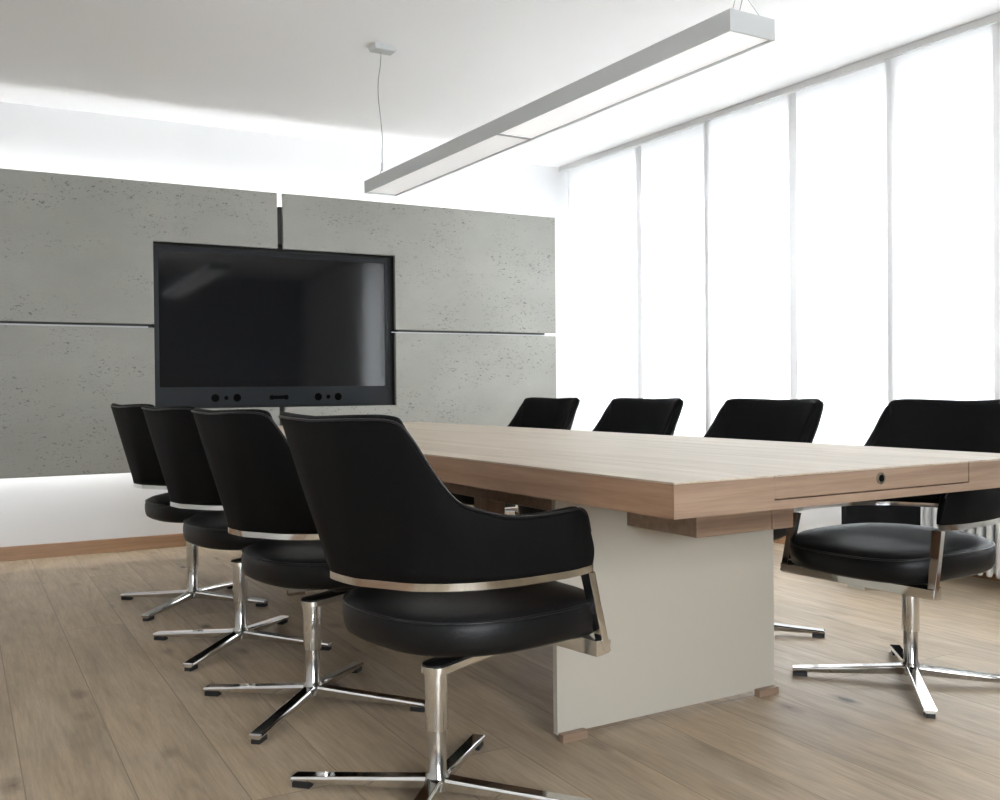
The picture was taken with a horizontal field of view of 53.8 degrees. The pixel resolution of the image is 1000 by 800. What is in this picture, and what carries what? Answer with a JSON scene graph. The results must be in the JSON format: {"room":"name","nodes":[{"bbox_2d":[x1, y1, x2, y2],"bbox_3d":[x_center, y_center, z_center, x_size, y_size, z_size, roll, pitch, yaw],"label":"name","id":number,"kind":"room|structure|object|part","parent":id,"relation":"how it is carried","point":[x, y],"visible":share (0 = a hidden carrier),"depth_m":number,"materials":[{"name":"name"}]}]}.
{"room":"office","nodes":[
{"label":"office","id":0,"kind":"room"},
{"bbox_2d":[0,102,569,546],"bbox_3d":[-2.079,-0.387,5.889,6.270,2.520,0.200,-1,1,-29],"label":"wall","id":1,"kind":"structure","parent":0,"point":[52,509],"depth_m":5.87,"materials":[{"name":"white paint"}]},
{"bbox_2d":[0,508,517,560],"bbox_3d":[-1.979,0.835,5.827,6.148,0.076,0.020,-1,1,-29],"label":"baseboard","id":2,"kind":"structure","parent":1,"relation":"attached to","point":[9,553],"depth_m":5.62,"materials":[{"name":"brown wood"}]},
{"bbox_2d":[0,206,544,425],"bbox_3d":[-1.375,-0.431,6.095,3.808,1.516,0.120,-1,1,-29],"label":"backing","id":3,"kind":"object","parent":1,"relation":"attached to","point":[279,249],"visible":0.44,"depth_m":6.26,"materials":[{"name":"grey"}]},
{"bbox_3d":[-2.521,-0.412,5.400,1.130,0.007,0.009,-1,1,-29],"label":"joint rail","id":4,"kind":"part","parent":3,"relation":"part of","materials":[{"name":"grey metal"}]},
{"bbox_2d":[0,168,277,324],"bbox_3d":[-2.222,-0.841,5.551,1.962,0.818,0.030,-1,1,-29],"label":"panel","id":5,"kind":"object","parent":3,"relation":"attached to","point":[74,248],"visible":1,"depth_m":5.52,"materials":[{"name":"grey concrete"}]},
{"bbox_2d":[0,325,279,478],"bbox_3d":[-2.214,0.002,5.561,1.962,0.828,0.030,-1,1,-29],"label":"panel","id":6,"kind":"object","parent":3,"relation":"attached to","point":[59,385],"visible":0.6,"depth_m":5.45,"materials":[{"name":"grey concrete"}]},
{"bbox_2d":[151,245,389,406],"bbox_3d":[-1.383,-0.435,6.090,1.463,0.940,0.095,-1,1,-29],"label":"wall screen","id":7,"kind":"object","parent":3,"relation":"attached to","point":[232,328],"visible":0.95,"depth_m":6.02,"materials":[{"name":"black"}]},
{"bbox_2d":[281,193,555,332],"bbox_3d":[-0.474,-0.868,6.515,1.962,0.818,0.030,-1,1,-29],"label":"panel","id":8,"kind":"object","parent":3,"relation":"attached to","point":[454,269],"visible":1,"depth_m":6.57,"materials":[{"name":"grey concrete"}]},
{"bbox_2d":[284,333,555,426],"bbox_3d":[-0.466,-0.025,6.524,1.962,0.828,0.030,-1,1,-29],"label":"panel","id":9,"kind":"object","parent":3,"relation":"attached to","point":[471,379],"visible":0.68,"depth_m":6.63,"materials":[{"name":"grey concrete"}]},
{"bbox_3d":[-0.193,-0.448,6.683,1.170,0.007,0.009,-1,1,-29],"label":"joint rail","id":10,"kind":"part","parent":3,"relation":"part of","materials":[{"name":"grey metal"}]},
{"bbox_2d":[0,542,999,799],"bbox_3d":[0.187,0.941,2.458,6.610,0.100,8.824,-1,1,-31],"label":"floor","id":11,"kind":"structure","parent":0,"point":[93,706],"depth_m":2.80,"materials":[{"name":"brown wood"}]},
{"bbox_2d":[110,403,268,620],"bbox_3d":[-1.320,0.447,4.307,0.671,0.873,0.586,-1,1,-39],"label":"swivel chair","id":12,"kind":"object","parent":11,"relation":"on","point":[146,472],"visible":0.32,"depth_m":4.10,"materials":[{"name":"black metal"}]},
{"bbox_3d":[-1.368,0.180,4.267,0.547,0.338,0.581,-1,1,-39],"label":"backrest","id":13,"kind":"part","parent":12,"relation":"part of","materials":[{"name":"black leather"}]},
{"bbox_3d":[-1.513,0.851,4.339,0.342,0.043,0.039,0,1,14],"label":"leg","id":14,"kind":"part","parent":12,"relation":"part of","materials":[{"name":"silver metal"}]},
{"bbox_3d":[-1.382,0.852,4.119,0.039,0.043,0.342,0,1,14],"label":"leg","id":15,"kind":"part","parent":12,"relation":"part of","materials":[{"name":"silver metal"}]},
{"bbox_3d":[-1.269,0.460,4.348,0.540,0.114,0.528,-1,1,-39],"label":"seat","id":16,"kind":"part","parent":12,"relation":"part of","materials":[{"name":"black leather"}]},
{"bbox_3d":[-1.293,0.847,4.470,0.039,0.043,0.342,0,1,14],"label":"leg","id":17,"kind":"part","parent":12,"relation":"part of","materials":[{"name":"silver metal"}]},
{"bbox_3d":[-1.162,0.849,4.250,0.342,0.043,0.039,0,1,14],"label":"leg","id":18,"kind":"part","parent":12,"relation":"part of","materials":[{"name":"silver metal"}]},
{"bbox_2d":[141,405,332,671],"bbox_3d":[-0.925,0.451,3.594,0.671,0.873,0.586,-1,1,-39],"label":"swivel chair","id":19,"kind":"object","parent":11,"relation":"on","point":[187,474],"visible":0.52,"depth_m":3.38,"materials":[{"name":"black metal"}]},
{"bbox_3d":[-0.973,0.185,3.554,0.547,0.338,0.581,-1,1,-39],"label":"backrest","id":20,"kind":"part","parent":19,"relation":"part of","materials":[{"name":"black leather"}]},
{"bbox_3d":[-1.117,0.855,3.626,0.342,0.043,0.039,0,1,14],"label":"leg","id":21,"kind":"part","parent":19,"relation":"part of","materials":[{"name":"silver metal"}]},
{"bbox_3d":[-0.987,0.857,3.406,0.039,0.043,0.342,0,1,14],"label":"leg","id":22,"kind":"part","parent":19,"relation":"part of","materials":[{"name":"silver metal"}]},
{"bbox_3d":[-0.874,0.464,3.635,0.540,0.114,0.528,-1,1,-39],"label":"seat","id":23,"kind":"part","parent":19,"relation":"part of","materials":[{"name":"black leather"}]},
{"bbox_3d":[-0.897,0.852,3.757,0.039,0.043,0.342,0,1,14],"label":"leg","id":24,"kind":"part","parent":19,"relation":"part of","materials":[{"name":"silver metal"}]},
{"bbox_3d":[-0.767,0.853,3.537,0.342,0.043,0.039,0,1,14],"label":"leg","id":25,"kind":"part","parent":19,"relation":"part of","materials":[{"name":"silver metal"}]},
{"bbox_2d":[191,408,424,744],"bbox_3d":[-0.535,0.455,2.918,0.671,0.873,0.586,-1,1,-39],"label":"swivel chair","id":26,"kind":"object","parent":11,"relation":"on","point":[249,457],"visible":0.67,"depth_m":2.69,"materials":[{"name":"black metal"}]},
{"bbox_3d":[-0.727,0.859,2.950,0.342,0.043,0.039,0,1,14],"label":"leg","id":27,"kind":"part","parent":26,"relation":"part of","materials":[{"name":"silver metal"}]},
{"bbox_3d":[-0.582,0.189,2.879,0.547,0.338,0.581,-1,1,-39],"label":"backrest","id":28,"kind":"part","parent":26,"relation":"part of","materials":[{"name":"black leather"}]},
{"bbox_3d":[-0.596,0.861,2.731,0.039,0.043,0.342,0,1,14],"label":"leg","id":29,"kind":"part","parent":26,"relation":"part of","materials":[{"name":"silver metal"}]},
{"bbox_3d":[-0.484,0.468,2.959,0.540,0.114,0.528,-1,1,-39],"label":"seat","id":30,"kind":"part","parent":26,"relation":"part of","materials":[{"name":"black leather"}]},
{"bbox_3d":[-0.507,0.856,3.081,0.039,0.043,0.342,0,1,14],"label":"leg","id":31,"kind":"part","parent":26,"relation":"part of","materials":[{"name":"silver metal"}]},
{"bbox_3d":[-0.376,0.857,2.861,0.342,0.043,0.039,0,1,14],"label":"leg","id":32,"kind":"part","parent":26,"relation":"part of","materials":[{"name":"silver metal"}]},
{"bbox_2d":[278,412,610,799],"bbox_3d":[-0.124,0.459,2.224,0.671,0.873,0.586,-1,1,-39],"label":"swivel chair","id":33,"kind":"object","parent":11,"relation":"on","point":[441,577],"visible":1,"depth_m":2.01,"materials":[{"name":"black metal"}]},
{"bbox_3d":[-0.316,0.863,2.256,0.342,0.043,0.039,0,1,14],"label":"leg","id":34,"kind":"part","parent":33,"relation":"part of","materials":[{"name":"silver metal"}]},
{"bbox_3d":[-0.185,0.865,2.036,0.039,0.043,0.342,0,1,14],"label":"leg","id":35,"kind":"part","parent":33,"relation":"part of","materials":[{"name":"silver metal"}]},
{"bbox_3d":[-0.171,0.193,2.184,0.547,0.338,0.581,-1,1,-39],"label":"backrest","id":36,"kind":"part","parent":33,"relation":"part of","materials":[{"name":"black leather"}]},
{"bbox_3d":[-0.096,0.860,2.387,0.039,0.043,0.342,0,1,14],"label":"leg","id":37,"kind":"part","parent":33,"relation":"part of","materials":[{"name":"silver metal"}]},
{"bbox_3d":[-0.073,0.472,2.265,0.540,0.114,0.528,-1,1,-39],"label":"seat","id":38,"kind":"part","parent":33,"relation":"part of","materials":[{"name":"black leather"}]},
{"bbox_3d":[0.035,0.861,2.167,0.342,0.043,0.039,0,1,14],"label":"leg","id":39,"kind":"part","parent":33,"relation":"part of","materials":[{"name":"silver metal"}]},
{"bbox_3d":[0.210,0.465,2.173,0.060,0.180,0.035,-1,1,-39],"label":"arm post","id":40,"kind":"part","parent":33,"relation":"part of","materials":[{"name":"silver metal"}]},
{"bbox_2d":[451,397,579,514],"bbox_3d":[0.034,0.427,4.968,0.671,0.873,0.586,-1,1,-32],"label":"swivel chair","id":41,"kind":"object","parent":11,"relation":"on","point":[534,412],"visible":0.18,"depth_m":5.12,"materials":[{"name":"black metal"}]},
{"bbox_3d":[-0.022,0.442,4.934,0.540,0.114,0.528,-1,1,-32],"label":"seat","id":42,"kind":"part","parent":41,"relation":"part of","materials":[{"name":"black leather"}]},
{"bbox_3d":[0.081,0.159,4.995,0.547,0.338,0.581,-1,1,-32],"label":"backrest","id":43,"kind":"part","parent":41,"relation":"part of","materials":[{"name":"black leather"}]},
{"bbox_2d":[516,398,683,514],"bbox_3d":[0.430,0.431,4.321,0.671,0.873,0.586,-1,1,-32],"label":"swivel chair","id":44,"kind":"object","parent":11,"relation":"on","point":[622,415],"visible":0.12,"depth_m":4.48,"materials":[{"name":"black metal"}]},
{"bbox_3d":[0.375,0.445,4.287,0.540,0.114,0.528,-1,1,-32],"label":"seat","id":45,"kind":"part","parent":44,"relation":"part of","materials":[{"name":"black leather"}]},
{"bbox_3d":[0.477,0.162,4.349,0.547,0.338,0.581,-1,1,-32],"label":"backrest","id":46,"kind":"part","parent":44,"relation":"part of","materials":[{"name":"black leather"}]},
{"bbox_2d":[278,422,999,743],"bbox_3d":[-0.057,0.509,3.690,1.202,0.740,3.546,-1,1,-31],"label":"conference table","id":47,"kind":"object","parent":11,"relation":"on","point":[682,527],"visible":0.71,"depth_m":2.67,"materials":[{"name":"brown wood"}]},
{"bbox_3d":[0.826,0.175,2.167,0.636,0.045,0.020,-1,1,-31],"label":"drawer","id":48,"kind":"part","parent":47,"relation":"part of","materials":[{"name":"brown wood"}]},
{"bbox_2d":[704,398,824,637],"bbox_3d":[0.821,0.434,3.673,0.671,0.873,0.586,-1,1,-32],"label":"swivel chair","id":49,"kind":"object","parent":11,"relation":"on","point":[786,420],"visible":0.16,"depth_m":3.81,"materials":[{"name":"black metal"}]},
{"bbox_3d":[0.868,0.166,3.701,0.547,0.338,0.581,-1,1,-32],"label":"backrest","id":50,"kind":"part","parent":49,"relation":"part of","materials":[{"name":"black leather"}]},
{"bbox_3d":[0.766,0.449,3.639,0.540,0.114,0.528,-1,1,-32],"label":"seat","id":51,"kind":"part","parent":49,"relation":"part of","materials":[{"name":"black leather"}]},
{"bbox_3d":[1.023,0.835,3.648,0.342,0.043,0.039,0,1,14],"label":"leg","id":52,"kind":"part","parent":49,"relation":"part of","materials":[{"name":"silver metal"}]},
{"bbox_2d":[841,505,919,524],"bbox_3d":[1.801,0.601,4.665,0.344,0.500,0.108,0,1,5],"label":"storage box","id":53,"kind":"object","parent":11,"relation":"on","point":[910,515],"visible":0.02,"depth_m":4.62,"materials":[{"name":"black"}]},
{"bbox_2d":[780,399,999,718],"bbox_3d":[1.247,0.438,3.036,0.671,0.873,0.586,-1,1,-33],"label":"swivel chair","id":54,"kind":"object","parent":11,"relation":"on","point":[896,558],"visible":0.65,"depth_m":2.97,"materials":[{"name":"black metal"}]},
{"bbox_3d":[0.920,0.448,3.119,0.060,0.180,0.035,-1,1,-33],"label":"arm post","id":55,"kind":"part","parent":54,"relation":"part of","materials":[{"name":"silver metal"}]},
{"bbox_3d":[1.098,0.841,3.100,0.342,0.043,0.039,0,1,14],"label":"leg","id":56,"kind":"part","parent":54,"relation":"part of","materials":[{"name":"silver metal"}]},
{"bbox_3d":[1.193,0.452,3.001,0.540,0.114,0.528,-1,1,-33],"label":"seat","id":57,"kind":"part","parent":54,"relation":"part of","materials":[{"name":"black leather"}]},
{"bbox_3d":[1.318,0.837,3.231,0.039,0.043,0.342,0,1,14],"label":"leg","id":58,"kind":"part","parent":54,"relation":"part of","materials":[{"name":"silver metal"}]},
{"bbox_3d":[1.294,0.169,3.065,0.547,0.338,0.581,-1,1,-33],"label":"backrest","id":59,"kind":"part","parent":54,"relation":"part of","materials":[{"name":"black leather"}]},
{"bbox_3d":[1.229,0.842,2.880,0.039,0.043,0.342,0,1,14],"label":"leg","id":60,"kind":"part","parent":54,"relation":"part of","materials":[{"name":"silver metal"}]},
{"bbox_3d":[1.193,0.450,2.703,0.060,0.180,0.035,-1,1,-33],"label":"arm post","id":61,"kind":"part","parent":54,"relation":"part of","materials":[{"name":"silver metal"}]},
{"bbox_3d":[1.449,0.839,3.011,0.342,0.043,0.039,0,1,14],"label":"leg","id":62,"kind":"part","parent":54,"relation":"part of","materials":[{"name":"silver metal"}]},
{"bbox_2d":[920,507,999,578],"bbox_3d":[2.407,0.571,4.185,0.198,0.560,1.365,-1,1,-31],"label":"radiator","id":63,"kind":"object","parent":11,"relation":"on","point":[992,532],"visible":0.09,"depth_m":4.43,"materials":[{"name":"white metal"}]},
{"bbox_2d":[0,0,999,167],"bbox_3d":[0.143,-1.679,2.461,6.610,0.100,8.900,-1,1,-31],"label":"ceiling","id":64,"kind":"structure","parent":0,"point":[297,68],"depth_m":4.74,"materials":[{"name":"white paint"}]},
{"bbox_2d":[364,0,774,195],"bbox_3d":[0.046,-1.301,3.610,0.160,0.680,2.400,-1,1,-31],"label":"pendant lamp","id":65,"kind":"object","parent":64,"relation":"hanging from","point":[726,35],"visible":1,"depth_m":3.15,"materials":[{"name":"silver metal"}]},
{"bbox_3d":[-0.559,-1.323,4.588,0.026,0.600,0.003,-1,1,-31],"label":"power cord","id":66,"kind":"part","parent":65,"relation":"part of","materials":[{"name":"silver metal"}]},
{"bbox_2d":[370,135,526,194],"bbox_3d":[-0.258,-0.972,4.129,0.147,0.004,1.188,-1,1,-31],"label":"diffuser","id":67,"kind":"object","parent":65,"relation":"attached to","point":[475,149],"depth_m":4.04,"materials":[{"name":"white plastic"}]},
{"bbox_2d":[500,31,766,137],"bbox_3d":[0.356,-0.966,3.098,0.147,0.004,1.188,-1,1,-31],"label":"diffuser","id":68,"kind":"object","parent":65,"relation":"attached to","point":[699,52],"depth_m":2.97,"materials":[{"name":"white plastic"}]},
{"bbox_2d":[559,12,999,171],"bbox_3d":[1.715,-1.656,5.033,0.080,0.034,4.912,-1,1,-31],"label":"track","id":69,"kind":"object","parent":64,"relation":"attached to","point":[878,59],"visible":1,"depth_m":5.15,"materials":[{"name":"grey"}]},
{"bbox_2d":[568,145,642,430],"bbox_3d":[0.710,-0.683,6.729,0.012,1.940,0.826,-1,1,-31],"label":"blind","id":70,"kind":"object","parent":69,"relation":"hanging from","point":[605,193],"visible":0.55,"depth_m":6.71,"materials":[{"name":"fabric"}]},
{"bbox_2d":[641,124,705,436],"bbox_3d":[1.084,-0.679,6.131,0.012,1.940,0.695,-1,1,-31],"label":"blind","id":71,"kind":"object","parent":69,"relation":"hanging from","point":[673,273],"visible":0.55,"depth_m":6.11,"materials":[{"name":"fabric"}]},
{"bbox_2d":[703,91,797,431],"bbox_3d":[1.403,-0.676,5.564,0.012,1.940,0.715,-1,1,-31],"label":"blind","id":72,"kind":"object","parent":69,"relation":"hanging from","point":[750,154],"visible":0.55,"depth_m":5.54,"materials":[{"name":"fabric"}]},
{"bbox_2d":[796,62,887,445],"bbox_3d":[1.744,-0.673,5.023,0.012,1.940,0.675,-1,1,-31],"label":"blind","id":73,"kind":"object","parent":69,"relation":"hanging from","point":[842,164],"visible":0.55,"depth_m":5.01,"materials":[{"name":"fabric"}]},
{"bbox_2d":[886,21,999,403],"bbox_3d":[2.028,-0.670,4.514,0.012,1.940,0.600,-1,1,-31],"label":"blind","id":74,"kind":"object","parent":69,"relation":"hanging from","point":[943,97],"visible":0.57,"depth_m":4.50,"materials":[{"name":"fabric"}]},
{"bbox_2d":[797,506,922,532],"bbox_3d":[2.908,-0.411,3.923,0.300,2.520,8.172,-1,1,-31],"label":"wall","id":75,"kind":"structure","parent":0,"point":[829,516],"depth_m":5.53,"materials":[{"name":"white paint"}]},
{"bbox_2d":[773,535,999,580],"bbox_3d":[2.799,0.813,3.825,0.020,0.076,8.082,-1,1,-31],"label":"baseboard","id":76,"kind":"structure","parent":75,"relation":"attached to","point":[781,540],"depth_m":4.68,"materials":[{"name":"brown wood"}]}
]}

